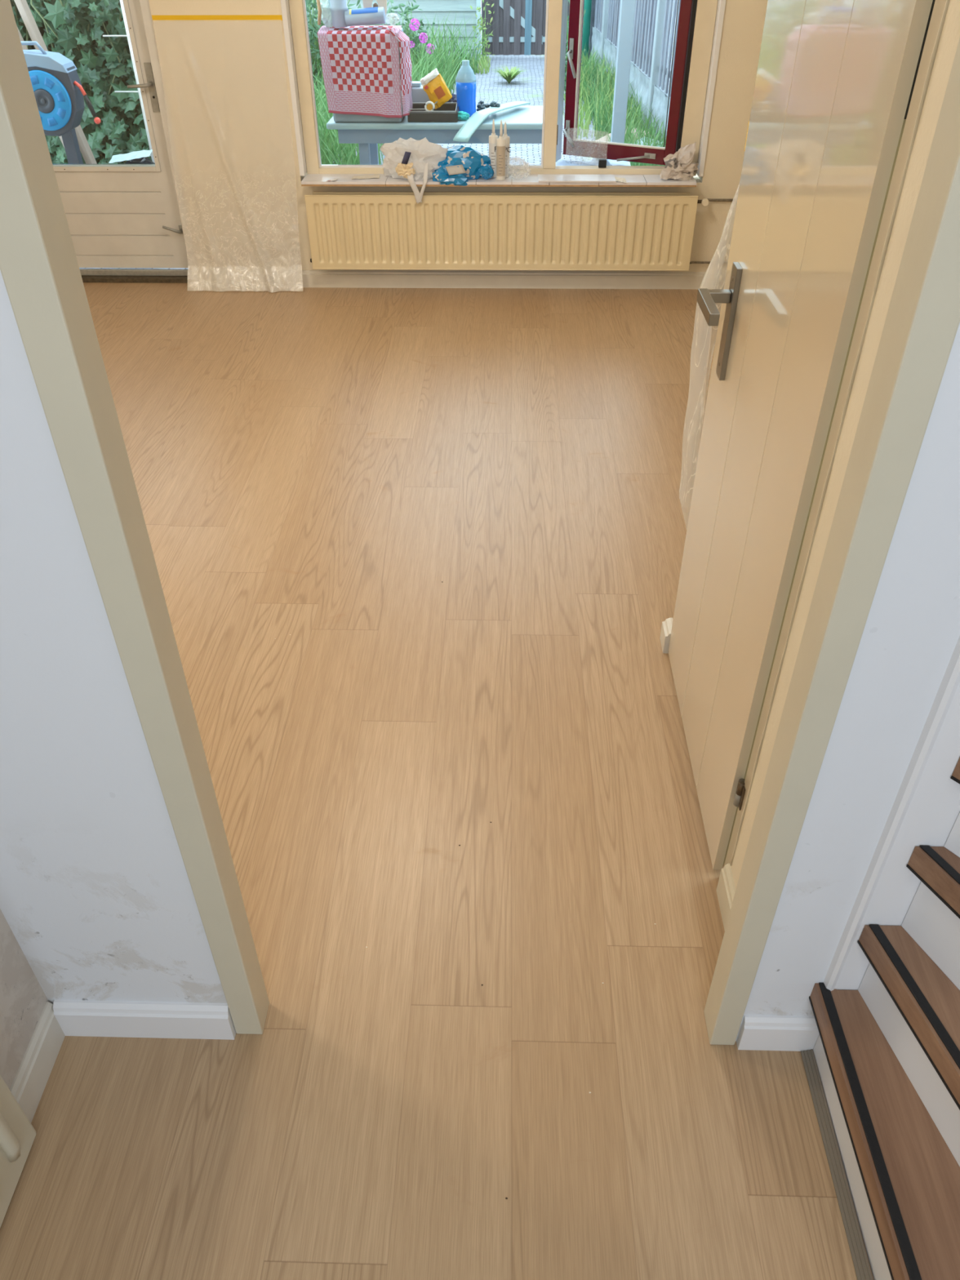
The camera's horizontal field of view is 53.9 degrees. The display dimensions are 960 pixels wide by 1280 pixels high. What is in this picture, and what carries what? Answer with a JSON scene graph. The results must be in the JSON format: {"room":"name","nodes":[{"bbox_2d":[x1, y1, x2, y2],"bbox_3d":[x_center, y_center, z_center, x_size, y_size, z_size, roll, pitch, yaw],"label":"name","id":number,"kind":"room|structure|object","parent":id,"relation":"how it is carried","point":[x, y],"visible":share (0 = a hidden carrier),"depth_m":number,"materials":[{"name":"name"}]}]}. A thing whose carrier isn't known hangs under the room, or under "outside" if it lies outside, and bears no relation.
{"room":"hallway","nodes":[
{"label":"hallway","id":0,"kind":"room"},
{"bbox_2d":[0,908,48,1088],"bbox_3d":[-0.868,0.830,-0.403,0.025,2.600,3.595,1,38,1],"label":"wall","id":1,"kind":"structure","parent":0,"point":[23,1000],"depth_m":1.64,"materials":[{"name":"paint"}]},
{"bbox_2d":[0,1075,35,1227],"bbox_3d":[-0.796,1.188,0.734,0.042,0.608,1.842,1,38,1],"label":"radiator","id":2,"kind":"object","parent":1,"relation":"attached to","point":[17,1133],"visible":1,"depth_m":1.54,"materials":[{"name":"paint"}]},
{"bbox_2d":[9,1001,65,1122],"bbox_3d":[-0.842,1.802,0.390,0.015,0.092,3.540,1,38,1],"label":"baseboard","id":3,"kind":"structure","parent":1,"relation":"attached to","point":[33,1074],"depth_m":1.70,"materials":[{"name":"white paint"}]},
{"bbox_2d":[148,0,768,271],"bbox_3d":[-0.506,-3.044,4.540,5.200,2.630,0.250,1,38,1],"label":"wall","id":4,"kind":"structure","parent":0,"point":[227,82],"depth_m":4.74,"materials":[{"name":"paint"}]},
{"bbox_2d":[52,0,191,283],"bbox_3d":[-2.095,-2.937,4.633,1.080,2.300,0.140,1,38,1],"label":"door","id":5,"kind":"structure","parent":4,"relation":"in","point":[118,215],"depth_m":5.11,"materials":[{"name":"paint"}]},
{"bbox_2d":[151,14,282,20],"bbox_3d":[-1.247,-2.949,4.479,0.620,0.022,0.001,1,38,1],"label":"tape","id":6,"kind":"object","parent":4,"relation":"attached to","point":[219,17],"visible":1,"depth_m":4.48,"materials":[{"name":"yellow"}]},
{"bbox_2d":[177,186,302,292],"bbox_3d":[-1.274,-2.417,4.818,0.668,1.240,0.107,1,38,1],"label":"plastic sheet","id":7,"kind":"object","parent":4,"relation":"attached to","point":[237,260],"visible":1,"depth_m":5.12,"materials":[{"name":"plastic"}]},
{"bbox_2d":[280,0,725,186],"bbox_3d":[0.107,-3.158,4.462,2.075,1.759,0.541,1,38,1],"label":"window","id":8,"kind":"structure","parent":4,"relation":"in","point":[700,22],"depth_m":4.77,"materials":[{"name":"paint"}]},
{"bbox_2d":[351,173,380,178],"bbox_3d":[-0.587,-2.388,4.869,0.151,0.007,0.069,-4,38,-5],"label":"paper scrap","id":9,"kind":"object","parent":8,"relation":"on","point":[375,175],"visible":1,"depth_m":4.87,"materials":[{"name":"beige paper"}]},
{"bbox_2d":[380,137,448,204],"bbox_3d":[-0.333,-2.408,4.831,0.353,0.289,0.204,1,38,1],"label":"plastic bag","id":10,"kind":"object","parent":8,"relation":"on","point":[411,159],"visible":0.98,"depth_m":4.76,"materials":[{"name":"white plastic"}]},
{"bbox_2d":[431,145,493,186],"bbox_3d":[-0.089,-2.417,4.806,0.323,0.168,0.191,1,38,1],"label":"plastic bag","id":11,"kind":"object","parent":8,"relation":"on","point":[462,163],"visible":0.98,"depth_m":4.77,"materials":[{"name":"blue plastic"}]},
{"bbox_2d":[488,119,497,177],"bbox_3d":[0.068,-2.488,4.784,0.047,0.264,0.051,1,38,1],"label":"cartridge","id":12,"kind":"object","parent":8,"relation":"on","point":[492,138],"visible":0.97,"depth_m":4.77,"materials":[{"name":"white plastic"}]},
{"bbox_2d":[496,120,506,180],"bbox_3d":[0.105,-2.458,4.739,0.047,0.272,0.048,1,38,1],"label":"cartridge","id":13,"kind":"object","parent":8,"relation":"on","point":[500,141],"visible":1,"depth_m":4.74,"materials":[{"name":"white plastic"}]},
{"bbox_2d":[502,121,511,177],"bbox_3d":[0.128,-2.487,4.790,0.047,0.254,0.051,-16,41,-19],"label":"cartridge","id":14,"kind":"object","parent":8,"relation":"on","point":[504,135],"visible":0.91,"depth_m":4.78,"materials":[{"name":"white plastic"}]},
{"bbox_2d":[507,156,530,179],"bbox_3d":[0.197,-2.414,4.818,0.124,0.103,0.102,1,38,1],"label":"plastic wrap","id":15,"kind":"object","parent":8,"relation":"on","point":[514,157],"visible":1,"depth_m":4.82,"materials":[{"name":"clear plastic"}]},
{"bbox_2d":[555,0,568,161],"bbox_3d":[0.411,-3.165,4.503,0.006,1.600,0.106,13,40,16],"label":"plastic sheet","id":16,"kind":"object","parent":8,"relation":"hanging from","point":[565,2],"visible":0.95,"depth_m":4.76,"materials":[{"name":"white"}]},
{"bbox_2d":[537,173,616,182],"bbox_3d":[0.492,-2.354,4.819,0.390,0.008,0.143,1,38,1],"label":"paper sheet","id":17,"kind":"object","parent":8,"relation":"on","point":[557,178],"depth_m":4.80,"materials":[{"name":"white paper"}]},
{"bbox_2d":[565,130,608,163],"bbox_3d":[0.562,-2.607,5.005,0.240,0.175,0.015,19,42,23],"label":"plastic sheet","id":18,"kind":"object","parent":8,"relation":"attached to","point":[588,131],"visible":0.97,"depth_m":5.00,"materials":[{"name":"clear plastic"}]},
{"bbox_2d":[555,157,630,165],"bbox_3d":[0.610,-2.557,5.046,0.400,0.073,0.220,1,38,1],"label":"plastic sheet","id":19,"kind":"object","parent":8,"relation":"on","point":[594,162],"visible":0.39,"depth_m":5.10,"materials":[{"name":"white plastic"}]},
{"bbox_2d":[614,176,626,182],"bbox_3d":[0.715,-2.339,4.800,0.050,0.004,0.130,1,38,1],"label":"paper scrap","id":20,"kind":"object","parent":8,"relation":"on","point":[617,179],"visible":1,"depth_m":4.80,"materials":[{"name":"beige paper"}]},
{"bbox_2d":[659,142,698,180],"bbox_3d":[1.011,-2.421,4.773,0.196,0.163,0.107,1,38,1],"label":"newspaper","id":21,"kind":"object","parent":8,"relation":"on","point":[678,166],"visible":1,"depth_m":4.77,"materials":[{"name":"beige paper"}]},
{"bbox_2d":[302,270,725,289],"bbox_3d":[0.256,-1.976,5.186,3.580,0.088,0.017,1,38,1],"label":"baseboard","id":22,"kind":"structure","parent":4,"relation":"attached to","point":[311,278],"depth_m":5.18,"materials":[{"name":"white paint"}]},
{"bbox_2d":[304,191,737,271],"bbox_3d":[0.291,-2.157,4.981,2.405,0.374,0.111,1,38,1],"label":"radiator","id":23,"kind":"object","parent":4,"relation":"attached to","point":[614,231],"visible":0.98,"depth_m":4.94,"materials":[{"name":"metal"}]},
{"bbox_2d":[0,282,959,1279],"bbox_3d":[-0.606,0.470,2.179,5.200,0.030,8.110,1,38,1],"label":"floor","id":24,"kind":"structure","parent":0,"point":[313,465],"depth_m":2.18,"materials":[{"name":"brown laminate"}]},
{"bbox_2d":[800,1049,872,1279],"bbox_3d":[0.585,1.347,1.026,0.022,0.009,1.877,1,38,1],"label":"strip","id":25,"kind":"object","parent":24,"relation":"on","point":[861,1265],"visible":1,"depth_m":1.60,"materials":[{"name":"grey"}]},
{"bbox_2d":[808,757,959,1279],"bbox_3d":[1.100,0.971,0.721,1.080,0.972,1.900,1,38,1],"label":"staircase","id":26,"kind":"structure","parent":24,"relation":"on","point":[903,1178],"depth_m":1.46,"materials":[{"name":"brown wood"}]},
{"bbox_2d":[0,270,959,1042],"bbox_3d":[-0.623,-0.295,1.025,5.200,2.600,0.053,1,38,1],"label":"wall","id":27,"kind":"structure","parent":0,"point":[97,897],"depth_m":1.34,"materials":[{"name":"paint"}]},
{"bbox_2d":[53,1000,235,1039],"bbox_3d":[-0.628,0.713,1.773,0.326,0.092,0.020,1,38,1],"label":"baseboard","id":28,"kind":"structure","parent":27,"relation":"attached to","point":[86,1018],"depth_m":1.75,"materials":[{"name":"white paint"}]},
{"bbox_2d":[0,0,959,1044],"bbox_3d":[0.004,-0.118,1.144,0.943,2.170,0.070,1,38,1],"label":"door frame","id":29,"kind":"structure","parent":27,"relation":"attached to","point":[39,268],"depth_m":1.10,"materials":[{"name":"paint"}]},
{"bbox_2d":[736,1014,819,1051],"bbox_3d":[0.552,0.727,1.747,0.138,0.092,0.017,1,38,1],"label":"baseboard","id":30,"kind":"structure","parent":27,"relation":"attached to","point":[757,1033],"depth_m":1.73,"materials":[{"name":"white paint"}]},
{"bbox_2d":[823,635,959,992],"bbox_3d":[0.701,-0.329,0.910,0.209,2.415,0.016,1,38,1],"label":"trim","id":31,"kind":"structure","parent":27,"relation":"attached to","point":[925,811],"depth_m":1.39,"materials":[{"name":"white paint"}]},
{"bbox_2d":[730,0,959,888],"bbox_3d":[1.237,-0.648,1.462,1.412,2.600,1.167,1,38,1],"label":"door frame","id":32,"kind":"structure","parent":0,"point":[950,34],"depth_m":1.29,"materials":[{"name":"paint"}]},
{"bbox_2d":[659,617,672,653],"bbox_3d":[0.537,-0.013,2.700,0.028,0.075,0.070,1,38,1],"label":"baseboard","id":33,"kind":"structure","parent":32,"relation":"attached to","point":[666,628],"depth_m":2.69,"materials":[{"name":"white paint"}]},
{"bbox_2d":[679,186,738,523],"bbox_3d":[0.580,-0.708,2.351,0.109,1.000,0.236,10,39,13],"label":"plastic sheet","id":34,"kind":"object","parent":32,"relation":"hanging from","point":[714,285],"visible":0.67,"depth_m":2.33,"materials":[{"name":"clear plastic"}]},
{"bbox_2d":[715,863,735,930],"bbox_3d":[0.517,0.596,1.914,0.015,0.092,0.284,1,38,1],"label":"baseboard","id":35,"kind":"structure","parent":32,"relation":"attached to","point":[726,888],"depth_m":1.98,"materials":[{"name":"paint"}]},
{"bbox_2d":[744,120,749,151],"bbox_3d":[0.545,-1.021,1.919,0.002,0.055,0.026,1,38,1],"label":"tape","id":36,"kind":"object","parent":32,"relation":"attached to","point":[748,121],"visible":0.21,"depth_m":1.93,"materials":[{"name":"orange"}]},
{"bbox_2d":[667,0,950,869],"bbox_3d":[0.510,-0.512,1.730,0.134,2.060,0.823,1,38,1],"label":"door","id":37,"kind":"structure","parent":32,"relation":"in","point":[841,86],"depth_m":1.63,"materials":[{"name":"beige paint"}]},
{"bbox_3d":[1.432,-3.974,7.798,0.200,0.085,0.200,1,38,1],"label":"paving slab","id":38,"kind":"object","parent":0,"visible":0},
{"label":"board offcut","id":39,"kind":"object","parent":38,"relation":"on","visible":0},
{"bbox_2d":[634,137,662,146],"bbox_3d":[1.356,-4.105,7.863,0.220,0.060,0.451,24,44,28],"label":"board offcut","id":40,"kind":"object","parent":39,"relation":"on","point":[646,137],"visible":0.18,"depth_m":7.94,"materials":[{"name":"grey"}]},
{"label":"outside","id":41,"kind":"structure","parent":0,"visible":0},
{"bbox_2d":[79,0,677,269],"bbox_3d":[-0.579,-8.359,13.530,16.000,0.100,20.440,1,38,1],"label":"ground","id":42,"kind":"structure","parent":41,"point":[528,86],"depth_m":10.66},
{"bbox_2d":[16,25,64,147],"bbox_3d":[-2.509,-3.028,5.721,0.407,1.208,0.050,12,40,16],"label":"batten","id":43,"kind":"object","parent":42,"relation":"on","point":[24,46],"visible":0.03,"depth_m":5.46,"materials":[{"name":"beige wood"}]},
{"bbox_2d":[13,0,97,164],"bbox_3d":[-2.509,-3.291,5.610,0.526,1.761,0.045,12,40,15],"label":"batten","id":44,"kind":"object","parent":42,"relation":"on","point":[22,6],"visible":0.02,"depth_m":5.47,"materials":[{"name":"beige wood"}]},
{"bbox_2d":[20,40,100,164],"bbox_3d":[-2.382,-2.841,5.530,0.494,1.141,0.264,1,38,1],"label":"hose reel","id":45,"kind":"object","parent":42,"relation":"on","point":[59,91],"visible":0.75,"depth_m":5.25,"materials":[{"name":"blue plastic"}]},
{"bbox_2d":[9,0,151,164],"bbox_3d":[-2.834,-3.722,5.963,3.362,2.107,0.781,1,38,1],"label":"ivy hedge","id":46,"kind":"object","parent":42,"relation":"on","point":[75,29],"visible":0.16,"depth_m":5.93,"materials":[{"name":"green plant"}]},
{"bbox_2d":[102,0,155,163],"bbox_3d":[-1.990,-3.047,5.459,0.190,1.550,0.016,1,38,1],"label":"trellis","id":47,"kind":"object","parent":42,"relation":"on","point":[127,35],"visible":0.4,"depth_m":5.33,"materials":[{"name":"white paint"}]},
{"bbox_2d":[108,149,155,164],"bbox_3d":[-1.985,-2.587,5.640,0.464,0.639,0.312,1,38,1],"label":"bag","id":48,"kind":"object","parent":42,"relation":"on","point":[135,157],"visible":0.14,"depth_m":5.41,"materials":[{"name":"plastic"}]},
{"bbox_2d":[97,10,498,164],"bbox_3d":[-1.694,-5.463,9.248,3.722,0.656,7.763,2,38,3],"label":"grass","id":49,"kind":"structure","parent":42,"relation":"on","point":[330,147],"depth_m":9.53,"materials":[{"name":"green plant"}]},
{"bbox_2d":[305,0,310,25],"bbox_3d":[-1.586,-3.986,6.679,0.989,1.514,0.990,1,38,1],"label":"shrub","id":50,"kind":"object","parent":42,"relation":"on","point":[306,1],"visible":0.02,"depth_m":6.29,"materials":[{"name":"green plant"}]},
{"bbox_2d":[306,0,361,98],"bbox_3d":[-1.724,-5.928,9.146,1.342,1.515,1.091,29,47,32],"label":"shrub","id":51,"kind":"object","parent":42,"relation":"on","point":[313,28],"visible":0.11,"depth_m":9.03,"materials":[{"name":"green plant"}]},
{"bbox_2d":[306,0,480,60],"bbox_3d":[-1.381,-9.188,12.648,2.815,2.300,1.640,1,38,1],"label":"shed","id":52,"kind":"object","parent":42,"relation":"on","point":[461,8],"visible":0.15,"depth_m":12.39,"materials":[{"name":"grey wood"}]},
{"bbox_2d":[386,0,435,79],"bbox_3d":[-0.785,-6.666,10.607,0.614,0.902,0.984,1,38,1],"label":"flowering plant","id":53,"kind":"object","parent":42,"relation":"on","point":[413,21],"visible":0.42,"depth_m":10.61,"materials":[{"name":"green plant"}]},
{"bbox_2d":[326,105,542,164],"bbox_3d":[-0.213,-2.639,5.543,1.220,0.790,0.560,1,38,1],"label":"garden table","id":54,"kind":"object","parent":42,"relation":"on","point":[523,122],"visible":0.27,"depth_m":5.15,"materials":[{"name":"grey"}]},
{"bbox_2d":[333,27,403,122],"bbox_3d":[-0.603,-3.053,5.106,0.376,0.404,0.341,1,38,1],"label":"storage box","id":55,"kind":"object","parent":54,"relation":"on","point":[338,117],"visible":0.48,"depth_m":5.09,"materials":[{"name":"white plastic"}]},
{"bbox_2d":[317,25,412,117],"bbox_3d":[-0.601,-3.047,5.054,0.470,0.404,0.352,1,38,1],"label":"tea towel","id":56,"kind":"object","parent":55,"relation":"on","point":[362,68],"visible":0.98,"depth_m":4.94,"materials":[{"name":"red fabric"}]},
{"bbox_2d":[316,0,321,25],"bbox_3d":[-0.826,-3.241,4.834,0.026,0.162,0.035,1,38,1],"label":"handle","id":57,"kind":"object","parent":56,"relation":"on","point":[318,4],"visible":1,"depth_m":4.84,"materials":[{"name":"brown wood"}]},
{"bbox_2d":[320,0,333,27],"bbox_3d":[-0.778,-3.271,4.906,0.132,0.170,0.110,1,38,1],"label":"plastic bag","id":58,"kind":"object","parent":56,"relation":"on","point":[326,19],"visible":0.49,"depth_m":4.88,"materials":[{"name":"white"}]},
{"bbox_2d":[329,0,347,27],"bbox_3d":[-0.724,-3.263,4.840,0.092,0.205,0.092,1,38,1],"label":"jar","id":59,"kind":"object","parent":56,"relation":"on","point":[338,7],"visible":0.98,"depth_m":4.83,"materials":[{"name":"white plastic"}]},
{"bbox_2d":[344,6,393,26],"bbox_3d":[-0.554,-3.211,4.867,0.279,0.084,0.080,1,38,1],"label":"paper roll","id":60,"kind":"object","parent":56,"relation":"on","point":[370,15],"visible":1,"depth_m":4.84,"materials":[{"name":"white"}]},
{"bbox_2d":[362,0,386,16],"bbox_3d":[-0.544,-3.326,4.891,0.124,0.220,0.037,1,38,1],"label":"leaning board","id":61,"kind":"object","parent":56,"relation":"on","point":[366,3],"visible":0.5,"depth_m":4.89,"materials":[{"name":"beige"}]},
{"bbox_2d":[386,27,412,116],"bbox_3d":[-0.421,-3.056,5.058,0.101,0.398,0.321,1,38,1],"label":"drape","id":62,"kind":"object","parent":56,"relation":"hanging from","point":[396,87],"depth_m":4.96,"materials":[{"name":"fabric"}]},
{"bbox_2d":[411,80,431,102],"bbox_3d":[-0.334,-3.036,5.288,0.130,0.149,0.115,1,38,1],"label":"plastic tub","id":63,"kind":"object","parent":54,"relation":"on","point":[419,95],"visible":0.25,"depth_m":5.23,"materials":[{"name":"white plastic"}]},
{"bbox_2d":[407,101,458,121],"bbox_3d":[-0.254,-2.894,5.153,0.270,0.090,0.204,1,38,1],"label":"box","id":64,"kind":"object","parent":54,"relation":"on","point":[447,112],"visible":0.84,"depth_m":5.10,"materials":[{"name":"metal"}]},
{"bbox_2d":[424,101,435,112],"bbox_3d":[-0.271,-2.866,5.080,0.056,0.056,0.012,1,38,1],"label":"tape roll","id":65,"kind":"object","parent":64,"relation":"on","point":[430,106],"visible":1,"depth_m":5.08,"materials":[{"name":"white"}]},
{"bbox_2d":[419,67,452,109],"bbox_3d":[-0.236,-2.971,5.092,0.171,0.191,0.083,1,38,1],"label":"packet","id":66,"kind":"object","parent":64,"relation":"on","point":[433,84],"visible":0.98,"depth_m":5.06,"materials":[{"name":"yellow paper"}]},
{"bbox_2d":[433,85,445,99],"bbox_3d":[-0.217,-2.935,5.067,0.065,0.066,0.001,1,38,1],"label":"print","id":67,"kind":"object","parent":66,"relation":"attached to","point":[439,92],"depth_m":5.07},
{"bbox_2d":[445,93,457,102],"bbox_3d":[-0.159,-2.991,5.264,0.101,0.106,0.106,23,44,26],"label":"crumpled bag","id":68,"kind":"object","parent":54,"relation":"on","point":[453,100],"visible":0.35,"depth_m":5.24,"materials":[{"name":"grey plastic"}]},
{"bbox_2d":[457,111,470,120],"bbox_3d":[-0.095,-2.853,5.140,0.076,0.042,0.063,23,44,27],"label":"cloth","id":69,"kind":"object","parent":54,"relation":"on","point":[462,115],"visible":0.92,"depth_m":5.12,"materials":[{"name":"teal fabric"}]},
{"bbox_2d":[455,60,475,116],"bbox_3d":[-0.076,-3.021,5.175,0.113,0.263,0.090,1,38,1],"label":"bottle","id":70,"kind":"object","parent":54,"relation":"on","point":[465,81],"visible":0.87,"depth_m":5.15,"materials":[{"name":"blue plastic"}]},
{"bbox_2d":[475,100,500,111],"bbox_3d":[0.046,-2.981,5.280,0.133,0.056,0.119,1,38,1],"label":"bundle","id":71,"kind":"object","parent":54,"relation":"on","point":[481,105],"visible":0.77,"depth_m":5.25,"materials":[{"name":"grey rubber"}]},
{"bbox_2d":[453,101,530,142],"bbox_3d":[0.073,-2.880,5.231,0.088,0.104,0.723,19,42,23],"label":"plank","id":72,"kind":"object","parent":54,"relation":"on","point":[468,128],"visible":0.97,"depth_m":5.08,"materials":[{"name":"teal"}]},
{"bbox_2d":[470,0,494,62],"bbox_3d":[0.039,-7.884,12.261,0.330,0.719,0.263,1,38,1],"label":"weed","id":73,"kind":"object","parent":42,"relation":"on","point":[482,28],"visible":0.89,"depth_m":12.26,"materials":[{"name":"green plant"}]},
{"bbox_2d":[490,66,528,83],"bbox_3d":[0.345,-6.662,11.163,0.504,0.150,0.524,1,38,1],"label":"clump","id":74,"kind":"object","parent":42,"relation":"on","point":[508,77],"visible":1,"depth_m":11.16,"materials":[{"name":"green plant"}]},
{"bbox_2d":[481,0,569,55],"bbox_3d":[0.723,-8.784,12.421,1.402,1.870,0.053,1,38,1],"label":"gate","id":75,"kind":"object","parent":42,"relation":"on","point":[521,30],"visible":0.55,"depth_m":12.79,"materials":[{"name":"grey wood"}]},
{"bbox_2d":[452,47,644,139],"bbox_3d":[0.532,-6.287,10.483,2.337,0.405,5.323,1,38,1],"label":"weeds","id":76,"kind":"object","parent":42,"relation":"on","point":[482,65],"visible":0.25,"depth_m":9.48,"materials":[{"name":"green plant"}]},
{"bbox_2d":[563,0,586,100],"bbox_3d":[0.914,-6.216,9.774,0.376,1.172,0.436,1,38,1],"label":"weed","id":77,"kind":"object","parent":42,"relation":"on","point":[567,27],"visible":0.12,"depth_m":9.77,"materials":[{"name":"green plant"}]},
{"bbox_2d":[581,0,591,57],"bbox_3d":[1.385,-8.408,11.923,0.107,1.950,0.110,1,38,1],"label":"drainpipe","id":78,"kind":"object","parent":42,"relation":"on","point":[587,3],"visible":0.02,"depth_m":12.24,"materials":[{"name":"teal plastic"}]},
{"bbox_2d":[588,0,595,63],"bbox_3d":[1.460,-7.977,11.941,0.100,1.250,0.100,1,38,1],"label":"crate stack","id":79,"kind":"object","parent":42,"relation":"on","point":[593,2],"visible":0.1,"depth_m":12.00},
{"bbox_2d":[588,0,604,66],"bbox_3d":[1.459,-8.050,11.463,0.085,1.945,1.658,-1,38,-1],"label":"fence section","id":80,"kind":"object","parent":42,"relation":"on","point":[597,29],"visible":0.45,"depth_m":11.62,"materials":[{"name":"wood"}]},
{"bbox_2d":[600,0,608,71],"bbox_3d":[1.489,-7.523,10.757,0.120,2.000,0.100,-1,38,-1],"label":"fence post","id":81,"kind":"object","parent":42,"relation":"on","point":[606,3],"visible":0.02,"depth_m":11.00,"materials":[{"name":"grey concrete"}]},
{"bbox_2d":[603,0,620,87],"bbox_3d":[1.495,-6.960,10.079,0.085,1.945,1.658,-1,38,-1],"label":"fence section","id":82,"kind":"object","parent":42,"relation":"on","point":[611,42],"visible":0.34,"depth_m":10.54,"materials":[{"name":"wood"}]},
{"bbox_2d":[579,43,666,165],"bbox_3d":[1.293,-4.818,8.643,1.279,0.367,7.702,0,38,0],"label":"grass","id":83,"kind":"structure","parent":42,"relation":"on","point":[605,126],"depth_m":8.67,"materials":[{"name":"green plant"}]},
{"bbox_2d":[610,0,635,159],"bbox_3d":[0.979,-4.283,6.201,0.090,2.550,0.090,1,38,1],"label":"patio post","id":84,"kind":"object","parent":42,"relation":"on","point":[627,11],"visible":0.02,"depth_m":6.46,"materials":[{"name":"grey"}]},
{"bbox_2d":[627,0,657,127],"bbox_3d":[1.531,-5.870,8.695,0.085,1.945,1.658,-1,38,-1],"label":"fence section","id":85,"kind":"object","parent":42,"relation":"on","point":[645,14],"visible":0.49,"depth_m":8.84,"materials":[{"name":"wood"}]},
{"bbox_2d":[645,0,669,130],"bbox_3d":[1.561,-5.343,7.989,0.120,2.000,0.100,-1,38,-1],"label":"fence post","id":86,"kind":"object","parent":42,"relation":"on","point":[660,8],"visible":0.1,"depth_m":8.14,"materials":[{"name":"white wood"}]},
{"bbox_2d":[649,0,680,141],"bbox_3d":[1.566,-4.781,7.311,0.085,1.945,1.658,-1,38,-1],"label":"fence section","id":87,"kind":"object","parent":42,"relation":"on","point":[660,96],"visible":0.29,"depth_m":7.87,"materials":[{"name":"wood"}]},
{"bbox_2d":[663,0,679,146],"bbox_3d":[1.321,-4.235,6.298,0.017,2.347,0.008,1,38,1],"label":"cable","id":88,"kind":"object","parent":42,"relation":"on","point":[677,0],"visible":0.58,"depth_m":6.53,"materials":[{"name":"black rubber"}]},
{"bbox_3d":[1.262,-4.211,8.101,0.200,0.085,0.200,1,38,1],"label":"paving slab","id":89,"kind":"object","parent":42,"relation":"on","visible":0},
{"bbox_2d":[597,125,653,142],"bbox_3d":[1.245,-4.323,8.140,0.300,0.077,0.601,22,43,26],"label":"cardboard sheet","id":90,"kind":"object","parent":89,"relation":"on","point":[602,139],"visible":0.06,"depth_m":8.13,"materials":[{"name":"beige"}]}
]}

